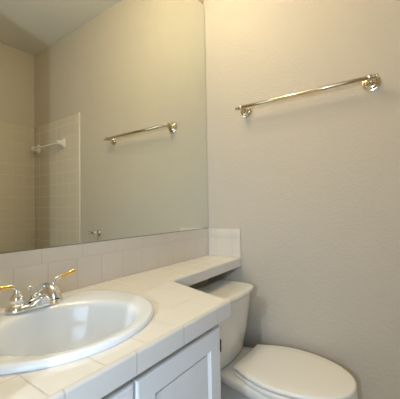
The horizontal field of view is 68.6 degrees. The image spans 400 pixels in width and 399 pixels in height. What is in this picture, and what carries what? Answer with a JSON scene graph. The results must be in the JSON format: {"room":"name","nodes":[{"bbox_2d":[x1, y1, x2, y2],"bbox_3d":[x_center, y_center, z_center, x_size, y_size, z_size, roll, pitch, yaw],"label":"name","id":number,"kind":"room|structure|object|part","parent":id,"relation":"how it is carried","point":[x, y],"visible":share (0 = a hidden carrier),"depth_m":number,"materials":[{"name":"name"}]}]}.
{"room":"bathroom","nodes":[
{"label":"bathroom","id":0,"kind":"room"},
{"bbox_2d":[35,0,208,290],"bbox_3d":[-0.480,-0.210,1.194,0.143,2.741,1.604,-2,-2,35],"label":"wall","id":1,"kind":"structure","parent":0,"point":[205,282],"depth_m":1.72,"materials":[{"name":"paint"}]},
{"bbox_2d":[0,0,207,253],"bbox_3d":[-0.394,-0.525,1.201,0.006,1.383,1.499,-2,-2,35],"label":"wall mirror","id":2,"kind":"object","parent":1,"relation":"attached to","point":[103,132],"visible":1,"depth_m":1.17,"materials":[{"name":"silver mirror"}]},
{"bbox_2d":[0,236,208,308],"bbox_3d":[-0.382,0.272,1.175,0.009,0.112,1.493,-2,-2,35],"label":"backsplash","id":3,"kind":"structure","parent":1,"relation":"attached to","point":[94,269],"depth_m":1.15,"materials":[{"name":"tile"}]},
{"bbox_2d":[204,0,399,398],"bbox_3d":[0.991,-0.235,1.228,2.510,2.741,0.146,-2,-2,35],"label":"wall","id":4,"kind":"structure","parent":0,"point":[310,183],"depth_m":1.44,"materials":[{"name":"paint"}]},
{"bbox_2d":[235,73,380,116],"bbox_3d":[0.488,-0.510,1.445,0.683,0.073,0.085,-2,-2,35],"label":"towel bar","id":5,"kind":"object","parent":4,"relation":"attached to","point":[371,82],"visible":1,"depth_m":1.35,"materials":[{"name":"silver metal"}]},
{"bbox_3d":[0.735,-0.518,1.265,0.029,0.029,0.075,-2,-2,35],"label":"post","id":6,"kind":"part","parent":5,"relation":"part of","materials":[{"name":"silver metal"}]},
{"bbox_3d":[-0.084,1.152,0.160,3.600,0.050,3.200,-2,-2,35],"label":"floor","id":7,"kind":"structure","parent":0,"visible":0},
{"bbox_2d":[101,325,220,398],"bbox_3d":[-0.364,0.756,0.720,0.517,0.780,0.781,-2,-2,35],"label":"vanity cabinet","id":8,"kind":"object","parent":7,"relation":"on","point":[192,371],"visible":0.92,"depth_m":0.76,"materials":[{"name":"paint"}]},
{"bbox_3d":[-0.239,0.697,0.469,0.021,0.632,0.346,-2,-2,35],"label":"door","id":9,"kind":"part","parent":8,"relation":"part of","materials":[{"name":"paint"}]},
{"bbox_2d":[0,228,240,398],"bbox_3d":[-0.159,0.264,1.024,0.547,0.210,1.502,-2,-2,35],"label":"countertop","id":10,"kind":"structure","parent":8,"relation":"on","point":[182,313],"depth_m":0.95,"materials":[{"name":"tile"}]},
{"bbox_2d":[0,269,75,313],"bbox_3d":[-0.472,0.269,0.852,0.172,0.095,0.180,-1,-1,-8],"label":"faucet","id":11,"kind":"object","parent":10,"relation":"on","point":[45,293],"visible":1,"depth_m":0.80,"materials":[{"name":"silver metal"}]},
{"bbox_3d":[-0.502,0.275,0.803,0.051,0.059,0.051,-2,-2,35],"label":"handle","id":12,"kind":"part","parent":11,"relation":"part of","materials":[{"name":"silver metal"}]},
{"bbox_3d":[-0.502,0.279,0.865,0.016,0.054,0.016,-2,-2,35],"label":"lift rod","id":13,"kind":"part","parent":11,"relation":"part of","materials":[{"name":"silver metal"}]},
{"bbox_3d":[-0.472,0.298,0.844,0.054,0.015,0.156,-2,-2,35],"label":"plate","id":14,"kind":"part","parent":11,"relation":"part of","materials":[{"name":"silver metal"}]},
{"bbox_3d":[-0.438,0.273,0.820,0.140,0.086,0.052,-2,-2,35],"label":"spout","id":15,"kind":"part","parent":11,"relation":"part of","materials":[{"name":"silver metal"}]},
{"bbox_3d":[-0.444,0.276,0.886,0.051,0.059,0.051,-2,-2,35],"label":"handle","id":16,"kind":"part","parent":11,"relation":"part of","materials":[{"name":"silver metal"}]},
{"bbox_3d":[-0.438,0.246,0.896,0.014,0.026,0.034,-2,-2,35],"label":"lever","id":17,"kind":"part","parent":11,"relation":"part of","materials":[{"name":"silver metal"}]},
{"bbox_2d":[0,289,153,374],"bbox_3d":[-0.349,0.391,0.749,0.430,0.179,0.501,-2,-2,35],"label":"sink","id":18,"kind":"object","parent":10,"relation":"in","point":[83,324],"visible":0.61,"depth_m":0.82,"materials":[{"name":"ceramic"}]},
{"bbox_3d":[-0.038,0.340,0.949,0.280,0.049,1.522,-1,-2,16],"label":"edge trim","id":19,"kind":"part","parent":10,"relation":"part of","materials":[{"name":"tile"}]},
{"bbox_3d":[-0.040,0.701,0.755,0.012,0.502,0.210,-2,-2,35],"label":"door panel","id":20,"kind":"part","parent":8,"relation":"part of","materials":[{"name":"paint"}]},
{"bbox_2d":[197,280,358,398],"bbox_3d":[0.307,0.790,1.298,0.692,0.717,0.427,-2,-2,35],"label":"toilet","id":21,"kind":"object","parent":7,"relation":"on","point":[261,371],"visible":0.84,"depth_m":1.27,"materials":[{"name":"ceramic"}]},
{"bbox_3d":[0.103,0.449,1.423,0.234,0.022,0.388,-2,-2,35],"label":"tank lid","id":22,"kind":"part","parent":21,"relation":"part of","materials":[{"name":"ceramic"}]},
{"bbox_3d":[0.103,0.616,1.421,0.210,0.310,0.378,-2,-2,35],"label":"tank","id":23,"kind":"part","parent":21,"relation":"part of","materials":[{"name":"ceramic"}]},
{"bbox_3d":[0.326,0.957,1.311,0.687,0.384,0.380,-2,-2,35],"label":"bowl","id":24,"kind":"part","parent":21,"relation":"part of","materials":[{"name":"ceramic"}]},
{"bbox_3d":[0.409,0.731,1.256,0.466,0.019,0.368,-2,-2,35],"label":"seat lid","id":25,"kind":"part","parent":21,"relation":"part of","materials":[{"name":"plastic"}]},
{"bbox_3d":[0.413,0.751,1.252,0.456,0.018,0.376,-2,-2,35],"label":"seat","id":26,"kind":"part","parent":21,"relation":"part of","materials":[{"name":"plastic"}]}
]}

